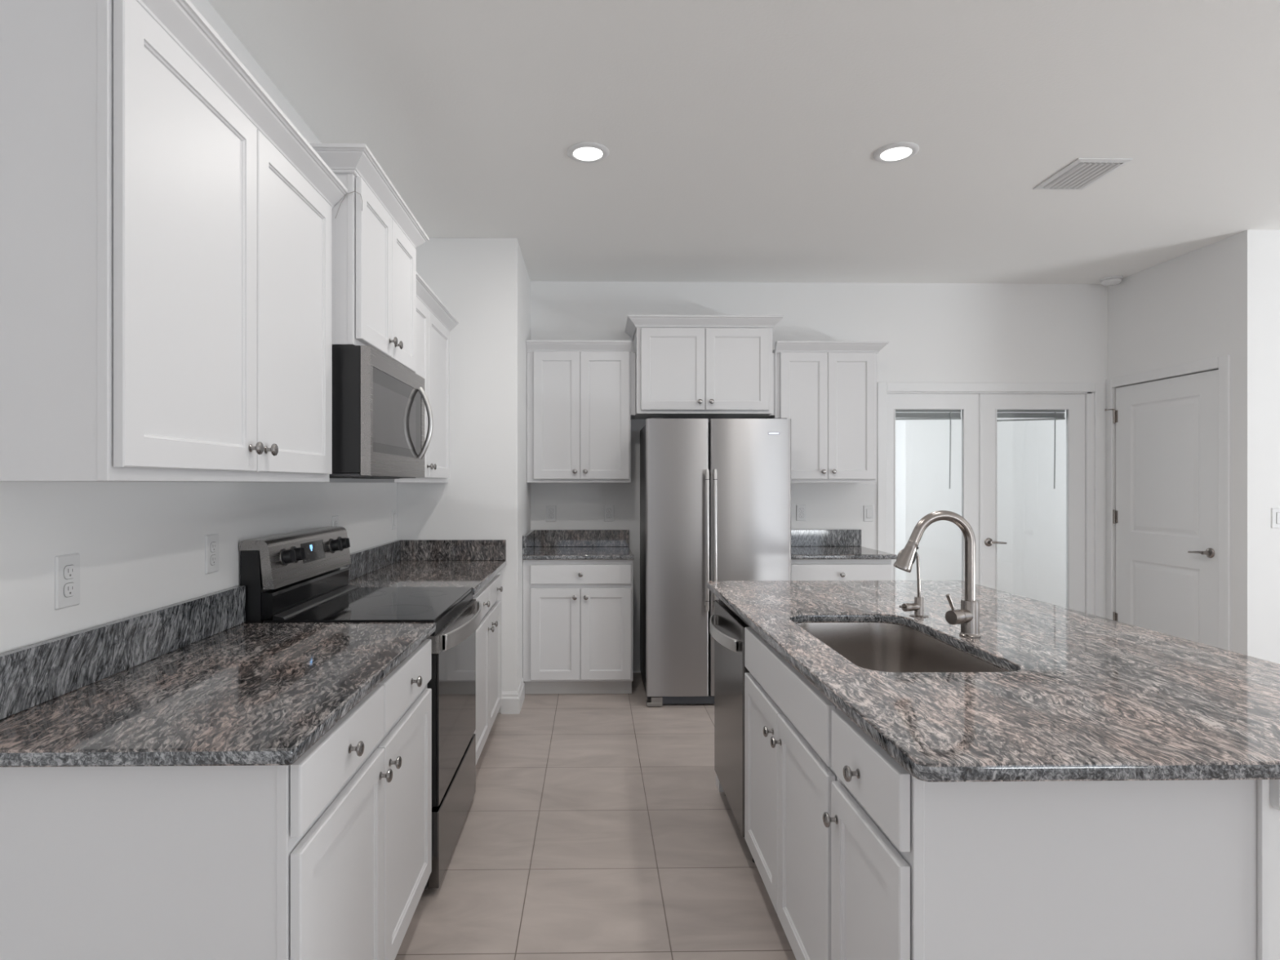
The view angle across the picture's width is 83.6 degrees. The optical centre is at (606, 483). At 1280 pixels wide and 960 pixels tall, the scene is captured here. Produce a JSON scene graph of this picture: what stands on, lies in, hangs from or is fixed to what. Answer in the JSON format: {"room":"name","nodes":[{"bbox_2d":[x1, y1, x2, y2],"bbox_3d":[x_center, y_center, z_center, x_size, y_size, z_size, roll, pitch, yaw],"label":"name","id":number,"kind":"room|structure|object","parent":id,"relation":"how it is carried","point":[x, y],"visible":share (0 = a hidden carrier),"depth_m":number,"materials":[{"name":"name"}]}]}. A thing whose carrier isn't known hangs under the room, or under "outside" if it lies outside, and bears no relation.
{"room":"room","nodes":[
{"label":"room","id":0,"kind":"room"},
{"bbox_2d":[0,0,396,653],"bbox_3d":[-1.226,-0.048,-0.231,0.120,2.835,11.020,0,0,-1],"label":"wall","id":1,"kind":"structure","parent":0,"point":[140,545],"depth_m":1.87,"materials":[{"name":"white paint"}]},
{"bbox_2d":[54,553,79,609],"bbox_3d":[-1.194,0.216,1.586,0.008,0.117,0.072,0,0,-1],"label":"wall outlet","id":2,"kind":"object","parent":1,"relation":"attached to","point":[67,566],"visible":1,"depth_m":1.58,"materials":[{"name":"white plastic"}]},
{"bbox_2d":[63,564,75,579],"bbox_3d":[-1.191,0.196,1.587,0.002,0.032,0.036,0,0,-1],"label":"receptacle","id":3,"kind":"object","parent":2,"relation":"attached to","point":[69,571],"depth_m":1.58,"materials":[{"name":"white plastic"}]},
{"bbox_2d":[63,582,75,597],"bbox_3d":[-1.191,0.236,1.587,0.002,0.032,0.036,0,0,-1],"label":"receptacle","id":4,"kind":"object","parent":2,"relation":"attached to","point":[69,588],"depth_m":1.58,"materials":[{"name":"white plastic"}]},
{"bbox_2d":[0,585,245,719],"bbox_3d":[-1.186,0.395,1.780,0.028,0.122,1.125,0,0,-1],"label":"backsplash","id":5,"kind":"structure","parent":1,"relation":"attached to","point":[32,675],"depth_m":1.68,"materials":[{"name":"stone"}]},
{"bbox_2d":[0,0,347,482],"bbox_3d":[-1.018,-0.484,1.774,0.363,0.958,1.128,0,0,-1],"label":"upper cabinet","id":6,"kind":"object","parent":1,"relation":"attached to","point":[166,226],"visible":1,"depth_m":1.37,"materials":[{"name":"white paint"}]},
{"bbox_2d":[204,533,218,573],"bbox_3d":[-1.204,0.214,2.186,0.008,0.117,0.072,0,0,-1],"label":"wall outlet","id":7,"kind":"object","parent":1,"relation":"attached to","point":[211,541],"visible":1,"depth_m":2.17,"materials":[{"name":"white plastic"}]},
{"bbox_2d":[210,542,217,552],"bbox_3d":[-1.201,0.194,2.186,0.002,0.032,0.036,0,0,-1],"label":"receptacle","id":8,"kind":"object","parent":7,"relation":"attached to","point":[213,544],"depth_m":2.19,"materials":[{"name":"white plastic"}]},
{"bbox_2d":[210,554,217,565],"bbox_3d":[-1.201,0.234,2.186,0.002,0.032,0.036,0,0,-1],"label":"receptacle","id":9,"kind":"object","parent":7,"relation":"attached to","point":[213,557],"depth_m":2.19,"materials":[{"name":"white plastic"}]},
{"bbox_2d":[332,515,338,526],"bbox_3d":[-1.222,0.204,3.229,0.008,0.117,0.072,0,0,-1],"label":"wall outlet","id":10,"kind":"object","parent":1,"relation":"attached to","point":[335,518],"visible":0.42,"depth_m":3.22,"materials":[{"name":"white plastic"}]},
{"bbox_2d":[309,142,429,373],"bbox_3d":[-0.997,-0.773,2.724,0.438,0.630,0.882,0,0,-1],"label":"upper cabinet","id":11,"kind":"object","parent":1,"relation":"attached to","point":[374,251],"visible":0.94,"depth_m":2.49,"materials":[{"name":"white paint"}]},
{"bbox_2d":[335,191,362,217],"bbox_3d":[-0.842,-0.911,2.337,0.085,0.092,0.018,0,0,-18],"label":"loose wire","id":12,"kind":"object","parent":11,"relation":"attached to","point":[353,191],"visible":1,"depth_m":2.34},
{"bbox_2d":[342,539,401,581],"bbox_3d":[-1.219,0.395,3.675,0.028,0.122,1.145,0,0,-1],"label":"backsplash","id":13,"kind":"structure","parent":1,"relation":"attached to","point":[366,561],"depth_m":3.70,"materials":[{"name":"stone"}]},
{"bbox_2d":[328,271,458,482],"bbox_3d":[-1.051,-0.484,3.678,0.363,0.958,1.144,0,0,-1],"label":"upper cabinet","id":14,"kind":"object","parent":1,"relation":"attached to","point":[435,322],"visible":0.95,"depth_m":3.81,"materials":[{"name":"white paint"}]},
{"bbox_2d":[391,509,395,529],"bbox_3d":[-1.238,0.210,4.179,0.009,0.117,0.072,0,0,-1],"label":"wall switch","id":15,"kind":"object","parent":1,"relation":"attached to","point":[393,511],"visible":1,"depth_m":4.16,"materials":[{"name":"white plastic"}]},
{"bbox_2d":[328,345,433,479],"bbox_3d":[-0.966,-0.237,2.727,0.490,0.435,0.754,0,0,-1],"label":"microwave","id":16,"kind":"object","parent":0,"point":[378,402],"visible":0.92,"depth_m":2.42,"materials":[{"name":"silver metal"}]},
{"bbox_2d":[396,237,530,713],"bbox_3d":[-0.895,-0.048,4.710,0.715,2.835,0.910,0,0,-1],"label":"wall","id":17,"kind":"structure","parent":0,"point":[484,283],"depth_m":4.26,"materials":[{"name":"white paint"}]},
{"bbox_2d":[400,539,506,560],"bbox_3d":[-0.905,0.395,4.239,0.620,0.122,0.027,0,0,-1],"label":"backsplash","id":18,"kind":"structure","parent":17,"relation":"attached to","point":[411,549],"depth_m":4.23,"materials":[{"name":"grey stone"}]},
{"bbox_2d":[501,677,524,714],"bbox_3d":[-0.573,1.305,4.406,0.109,0.130,0.319,0,0,-1],"label":"baseboard","id":19,"kind":"structure","parent":17,"relation":"attached to","point":[512,702],"depth_m":4.25,"materials":[{"name":"white wood"}]},
{"bbox_2d":[522,529,534,555],"bbox_3d":[-0.525,0.395,4.862,0.025,0.122,0.617,0,0,-1],"label":"backsplash","id":20,"kind":"structure","parent":17,"relation":"attached to","point":[528,538],"depth_m":4.70,"materials":[{"name":"stone"}]},
{"bbox_2d":[395,672,795,959],"bbox_3d":[2.984,1.420,1.792,8.610,0.100,14.920,0,0,-1],"label":"floor","id":21,"kind":"structure","parent":0,"point":[595,826],"depth_m":2.64,"materials":[{"name":"tile"}]},
{"bbox_2d":[0,639,431,959],"bbox_3d":[-0.863,0.928,1.807,0.672,0.884,1.074,0,0,-1],"label":"base cabinet","id":22,"kind":"object","parent":21,"relation":"on","point":[326,855],"visible":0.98,"depth_m":1.27,"materials":[{"name":"white paint"}]},
{"bbox_2d":[0,585,435,767],"bbox_3d":[-0.875,0.410,1.786,0.650,0.152,1.125,0,0,-1],"label":"countertop","id":23,"kind":"structure","parent":22,"relation":"on","point":[190,682],"depth_m":1.53,"materials":[{"name":"stone"}]},
{"bbox_2d":[239,526,481,888],"bbox_3d":[-0.853,0.778,2.728,0.719,1.184,0.754,0,0,-1],"label":"range","id":24,"kind":"object","parent":21,"relation":"on","point":[300,576],"visible":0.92,"depth_m":2.57,"materials":[{"name":"black metal"}]},
{"bbox_2d":[263,586,472,622],"bbox_3d":[-0.853,0.457,2.728,0.559,0.016,0.754,0,0,-1],"label":"cooktop","id":25,"kind":"object","parent":24,"relation":"in","point":[340,604],"depth_m":2.62,"materials":[{"name":"black glass"}]},
{"bbox_2d":[472,568,502,764],"bbox_3d":[-0.895,0.928,3.682,0.672,0.884,1.138,0,0,-1],"label":"base cabinet","id":26,"kind":"object","parent":21,"relation":"on","point":[489,633],"visible":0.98,"depth_m":3.54,"materials":[{"name":"white paint"}]},
{"bbox_2d":[342,539,506,595],"bbox_3d":[-0.908,0.410,3.680,0.650,0.152,1.145,0,0,-1],"label":"countertop","id":27,"kind":"structure","parent":26,"relation":"on","point":[473,563],"depth_m":3.87,"materials":[{"name":"stone"}]},
{"bbox_2d":[523,560,632,693],"bbox_3d":[-0.185,0.928,4.856,0.706,0.884,0.640,0,0,-1],"label":"base cabinet","id":28,"kind":"object","parent":21,"relation":"on","point":[578,614],"visible":0.99,"depth_m":4.57,"materials":[{"name":"white paint"}]},
{"bbox_2d":[522,529,633,559],"bbox_3d":[-0.183,0.410,4.867,0.709,0.152,0.619,0,0,-1],"label":"countertop","id":29,"kind":"structure","parent":28,"relation":"on","point":[537,544],"depth_m":5.15,"materials":[{"name":"stone"}]},
{"bbox_2d":[640,417,791,706],"bbox_3d":[0.686,0.480,4.735,0.894,1.771,0.855,0,0,-1],"label":"refrigerator","id":30,"kind":"object","parent":21,"relation":"on","point":[715,495],"visible":0.8,"depth_m":4.37,"materials":[{"name":"metal"}]},
{"bbox_2d":[715,595,724,791],"bbox_3d":[0.805,0.928,3.216,0.608,0.884,0.078,0,0,-1],"label":"end panel","id":31,"kind":"object","parent":21,"relation":"on","point":[717,783],"visible":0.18,"depth_m":3.18,"materials":[{"name":"white paint"}]},
{"bbox_2d":[710,600,755,862],"bbox_3d":[0.758,0.939,2.869,0.658,0.862,0.602,0,0,-1],"label":"dishwasher","id":32,"kind":"object","parent":21,"relation":"on","point":[726,628],"visible":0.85,"depth_m":2.80,"materials":[{"name":"silver metal"}]},
{"bbox_2d":[744,626,839,959],"bbox_3d":[0.799,0.928,2.091,0.660,0.884,0.926,0,0,-1],"label":"base cabinet","id":33,"kind":"object","parent":21,"relation":"on","point":[788,773],"visible":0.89,"depth_m":1.96,"materials":[{"name":"white paint"}]},
{"bbox_2d":[791,559,891,580],"bbox_3d":[1.498,0.928,4.885,0.690,0.884,0.640,0,0,-1],"label":"base cabinet","id":34,"kind":"object","parent":21,"relation":"on","point":[801,569],"visible":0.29,"depth_m":4.60,"materials":[{"name":"white paint"}]},
{"bbox_2d":[791,529,897,559],"bbox_3d":[1.505,0.410,4.891,0.709,0.152,0.631,0,0,-1],"label":"countertop","id":35,"kind":"structure","parent":34,"relation":"on","point":[805,544],"depth_m":5.18,"materials":[{"name":"stone"}]},
{"bbox_2d":[822,708,1256,959],"bbox_3d":[0.810,0.928,1.437,0.660,0.884,0.378,0,0,-1],"label":"base cabinet","id":36,"kind":"object","parent":21,"relation":"on","point":[1098,869],"visible":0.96,"depth_m":1.25,"materials":[{"name":"white paint"}]},
{"bbox_2d":[706,580,1279,782],"bbox_3d":[1.094,0.471,2.266,1.210,0.030,2.193,0,0,-1],"label":"countertop","id":37,"kind":"structure","parent":36,"relation":"on","point":[1082,696],"depth_m":1.59,"materials":[{"name":"stone"}]},
{"bbox_2d":[796,622,1008,672],"bbox_3d":[0.828,0.594,2.116,0.450,0.212,0.814,0,0,-1],"label":"sink","id":38,"kind":"object","parent":37,"relation":"in","point":[873,646],"visible":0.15,"depth_m":2.48,"materials":[{"name":"metal"}]},
{"bbox_2d":[896,549,928,617],"bbox_3d":[1.053,0.339,2.458,0.110,0.234,0.062,0,0,-1],"label":"filter faucet","id":39,"kind":"object","parent":37,"relation":"on","point":[917,606],"visible":0.79,"depth_m":2.45,"materials":[{"name":"silver metal"}]},
{"bbox_2d":[909,595,928,617],"bbox_3d":[1.077,0.423,2.459,0.062,0.066,0.062,0,0,-1],"label":"faucet","id":40,"kind":"object","parent":39,"relation":"on","point":[917,606],"depth_m":2.45,"materials":[{"name":"silver metal"}]},
{"bbox_2d":[893,510,981,637],"bbox_3d":[0.990,0.268,2.125,0.258,0.375,0.084,0,0,-1],"label":"kitchen faucet","id":41,"kind":"object","parent":37,"relation":"on","point":[968,615],"visible":1,"depth_m":2.12,"materials":[{"name":"silver metal"}]},
{"bbox_2d":[207,0,1279,284],"bbox_3d":[2.984,-1.515,1.792,8.610,0.100,14.920,0,0,-1],"label":"ceiling","id":42,"kind":"structure","parent":0,"point":[742,138],"depth_m":2.90,"materials":[{"name":"white paint"}]},
{"bbox_2d":[566,142,608,163],"bbox_3d":[-0.080,-1.459,3.156,0.188,0.012,0.188,0,0,-1],"label":"recessed light","id":43,"kind":"object","parent":42,"relation":"in","point":[582,152],"visible":1,"depth_m":3.14,"materials":[{"name":"white plastic"}]},
{"bbox_2d":[873,142,919,163],"bbox_3d":[1.281,-1.459,3.156,0.188,0.012,0.188,0,0,-1],"label":"recessed light","id":44,"kind":"object","parent":42,"relation":"in","point":[900,151],"visible":1,"depth_m":3.14,"materials":[{"name":"white plastic"}]},
{"bbox_2d":[1033,158,1133,190],"bbox_3d":[2.246,-1.457,3.382,0.248,0.014,0.332,0,0,-1],"label":"ceiling vent","id":45,"kind":"object","parent":42,"relation":"in","point":[1080,174],"visible":1,"depth_m":3.35,"materials":[{"name":"white plastic"}]},
{"bbox_2d":[1099,275,1123,285],"bbox_3d":[3.602,-1.442,5.094,0.136,0.044,0.136,0,0,-1],"label":"smoke detector","id":46,"kind":"object","parent":42,"relation":"attached to","point":[1110,280],"visible":1,"depth_m":5.06,"materials":[{"name":"white plastic"}]},
{"bbox_2d":[530,280,1107,672],"bbox_3d":[1.271,-0.048,5.263,5.065,2.835,0.120,0,0,-1],"label":"wall","id":47,"kind":"structure","parent":0,"point":[935,332],"depth_m":5.21,"materials":[{"name":"white paint"}]},
{"bbox_2d":[546,505,555,521],"bbox_3d":[-0.397,0.217,5.170,0.072,0.117,0.008,0,0,-1],"label":"wall outlet","id":48,"kind":"object","parent":47,"relation":"attached to","point":[550,509],"visible":1,"depth_m":5.17,"materials":[{"name":"white plastic"}]},
{"bbox_2d":[548,508,553,513],"bbox_3d":[-0.397,0.197,5.167,0.036,0.032,0.002,0,0,-1],"label":"receptacle","id":49,"kind":"object","parent":48,"relation":"attached to","point":[550,510],"depth_m":5.17,"materials":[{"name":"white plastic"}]},
{"bbox_2d":[525,340,631,482],"bbox_3d":[-0.187,-0.484,4.985,0.706,0.955,0.381,0,0,-1],"label":"upper cabinet","id":50,"kind":"object","parent":47,"relation":"attached to","point":[579,392],"visible":1,"depth_m":4.84,"materials":[{"name":"white paint"}]},
{"bbox_2d":[533,529,629,546],"bbox_3d":[-0.176,0.395,5.164,0.684,0.122,0.026,0,0,-1],"label":"backsplash","id":51,"kind":"structure","parent":47,"relation":"attached to","point":[542,538],"depth_m":5.15,"materials":[{"name":"grey stone"}]},
{"bbox_2d":[604,505,613,521],"bbox_3d":[0.021,0.215,5.177,0.072,0.117,0.008,0,0,-1],"label":"wall outlet","id":52,"kind":"object","parent":47,"relation":"attached to","point":[608,509],"visible":1,"depth_m":5.17,"materials":[{"name":"white plastic"}]},
{"bbox_2d":[606,513,611,518],"bbox_3d":[0.021,0.235,5.174,0.036,0.032,0.002,0,0,-1],"label":"receptacle","id":53,"kind":"object","parent":52,"relation":"attached to","point":[608,515],"depth_m":5.17,"materials":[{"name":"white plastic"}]},
{"bbox_2d":[625,314,783,419],"bbox_3d":[0.656,-0.790,4.952,1.030,0.644,0.480,0,0,-1],"label":"upper cabinet","id":54,"kind":"object","parent":47,"relation":"attached to","point":[688,366],"depth_m":4.76,"materials":[{"name":"white paint"}]},
{"bbox_2d":[796,504,806,520],"bbox_3d":[1.422,0.213,5.201,0.072,0.117,0.008,0,0,-1],"label":"wall outlet","id":55,"kind":"object","parent":47,"relation":"attached to","point":[801,508],"visible":1,"depth_m":5.20,"materials":[{"name":"white plastic"}]},
{"bbox_2d":[799,507,804,512],"bbox_3d":[1.423,0.193,5.198,0.036,0.032,0.002,0,0,-1],"label":"receptacle","id":56,"kind":"object","parent":55,"relation":"attached to","point":[801,509],"depth_m":5.20,"materials":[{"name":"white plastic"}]},
{"bbox_2d":[791,529,861,546],"bbox_3d":[1.500,0.395,5.193,0.709,0.122,0.026,0,0,-1],"label":"backsplash","id":57,"kind":"structure","parent":47,"relation":"attached to","point":[798,537],"depth_m":5.18,"materials":[{"name":"stone"}]},
{"bbox_2d":[765,341,888,482],"bbox_3d":[1.531,-0.484,5.015,0.760,0.955,0.381,0,0,-1],"label":"upper cabinet","id":58,"kind":"object","parent":47,"relation":"attached to","point":[827,390],"visible":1,"depth_m":4.87,"materials":[{"name":"white paint"}]},
{"bbox_2d":[863,505,873,521],"bbox_3d":[1.915,0.218,5.209,0.072,0.117,0.009,0,0,-1],"label":"wall switch","id":59,"kind":"object","parent":47,"relation":"attached to","point":[868,509],"visible":1,"depth_m":5.21,"materials":[{"name":"white plastic"}]},
{"bbox_2d":[886,393,979,585],"bbox_3d":[2.391,0.350,5.256,0.700,2.020,0.044,0,0,-1],"label":"door","id":60,"kind":"structure","parent":47,"relation":"in","point":[969,403],"depth_m":5.24,"materials":[{"name":"white wood"}]},
{"bbox_2d":[886,391,1091,614],"bbox_3d":[2.795,0.348,5.290,1.537,2.043,0.120,0,0,-1],"label":"trim","id":61,"kind":"structure","parent":47,"relation":"attached to","point":[1087,394],"depth_m":5.24,"materials":[{"name":"white wood"}]},
{"bbox_2d":[877,382,1104,617],"bbox_3d":[2.813,0.317,5.222,1.669,2.107,0.016,0,0,-1],"label":"trim","id":62,"kind":"structure","parent":47,"relation":"attached to","point":[1098,388],"depth_m":5.22,"materials":[{"name":"white wood"}]},
{"bbox_2d":[979,393,1084,613],"bbox_3d":[3.133,0.350,5.244,0.788,2.020,0.095,0,0,-1],"label":"door","id":63,"kind":"structure","parent":47,"relation":"in","point":[1073,404],"depth_m":5.25,"materials":[{"name":"white wood"}]},
{"bbox_2d":[895,419,905,580],"bbox_3d":[2.134,-0.048,7.518,1.330,2.835,1.640,0,0,-1],"label":"wall","id":64,"kind":"structure","parent":0,"point":[900,424],"depth_m":6.71,"materials":[{"name":"white paint"}]},
{"bbox_2d":[895,409,960,488],"bbox_3d":[2.370,-0.257,5.292,0.512,0.589,0.032,0,0,-1],"label":"door blind","id":65,"kind":"object","parent":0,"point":[900,414],"visible":0.77,"depth_m":5.28,"materials":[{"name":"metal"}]},
{"bbox_2d":[905,409,961,580],"bbox_3d":[3.104,-0.048,8.405,3.300,2.835,0.100,0,0,-1],"label":"wall","id":66,"kind":"structure","parent":0,"point":[927,442],"depth_m":8.37,"materials":[{"name":"white paint"}]},
{"bbox_2d":[959,599,981,637],"bbox_3d":[1.090,0.402,2.139,0.058,0.106,0.058,0,0,-1],"label":"base","id":67,"kind":"object","parent":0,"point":[970,608],"depth_m":2.12,"materials":[{"name":"silver metal"}]},
{"bbox_2d":[996,409,1065,488],"bbox_3d":[3.136,-0.257,5.305,0.541,0.589,0.032,0,0,-1],"label":"door blind","id":68,"kind":"object","parent":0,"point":[1050,416],"visible":0.79,"depth_m":5.30,"materials":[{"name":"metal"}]},
{"bbox_2d":[996,409,1066,607],"bbox_3d":[4.280,-0.048,6.926,0.100,2.835,3.100,0,0,-1],"label":"wall","id":69,"kind":"structure","parent":0,"point":[1031,513],"depth_m":7.10,"materials":[{"name":"white paint"}]},
{"bbox_2d":[1107,230,1267,660],"bbox_3d":[3.754,-0.048,4.686,0.120,2.835,1.120,0,0,-1],"label":"wall","id":70,"kind":"structure","parent":0,"point":[1209,301],"depth_m":4.22,"materials":[{"name":"white paint"}]},
{"bbox_2d":[1104,369,1218,648],"bbox_3d":[3.684,0.335,4.755,0.100,2.051,0.897,0,0,-1],"label":"door","id":71,"kind":"structure","parent":70,"relation":"in","point":[1166,516],"depth_m":4.69,"materials":[{"name":"white wood"}]},
{"bbox_2d":[1106,355,1230,650],"bbox_3d":[3.685,0.303,4.739,0.016,2.134,1.010,0,0,-1],"label":"trim","id":72,"kind":"structure","parent":70,"relation":"attached to","point":[1222,362],"depth_m":4.29,"materials":[{"name":"white wood"}]},
{"bbox_2d":[1256,779,1279,959],"bbox_3d":[1.190,0.927,2.259,0.122,0.886,2.004,0,0,-1],"label":"wall","id":73,"kind":"structure","parent":0,"point":[1273,813],"depth_m":1.26,"materials":[{"name":"white paint"}]},
{"bbox_2d":[1257,779,1268,959],"bbox_3d":[1.150,0.928,1.251,0.012,0.884,0.010,0,0,-1],"label":"trim","id":74,"kind":"structure","parent":73,"relation":"attached to","point":[1262,784],"depth_m":1.25,"materials":[{"name":"white wood"}]},
{"bbox_2d":[1270,779,1279,810],"bbox_3d":[1.218,0.529,1.249,0.100,0.086,0.017,0,0,-1],"label":"trim","id":75,"kind":"structure","parent":73,"relation":"attached to","point":[1274,784],"depth_m":1.25,"materials":[{"name":"white wood"}]},
{"bbox_2d":[1267,230,1279,663],"bbox_3d":[5.535,-0.048,4.217,3.425,2.835,0.120,0,0,-1],"label":"wall","id":76,"kind":"structure","parent":0,"point":[1273,236],"depth_m":4.13,"materials":[{"name":"white paint"}]},
{"bbox_2d":[1271,507,1279,528],"bbox_3d":[3.885,0.199,4.123,0.084,0.117,0.009,0,0,-1],"label":"wall switch","id":77,"kind":"object","parent":76,"relation":"attached to","point":[1275,512],"visible":1,"depth_m":4.12,"materials":[{"name":"white plastic"}]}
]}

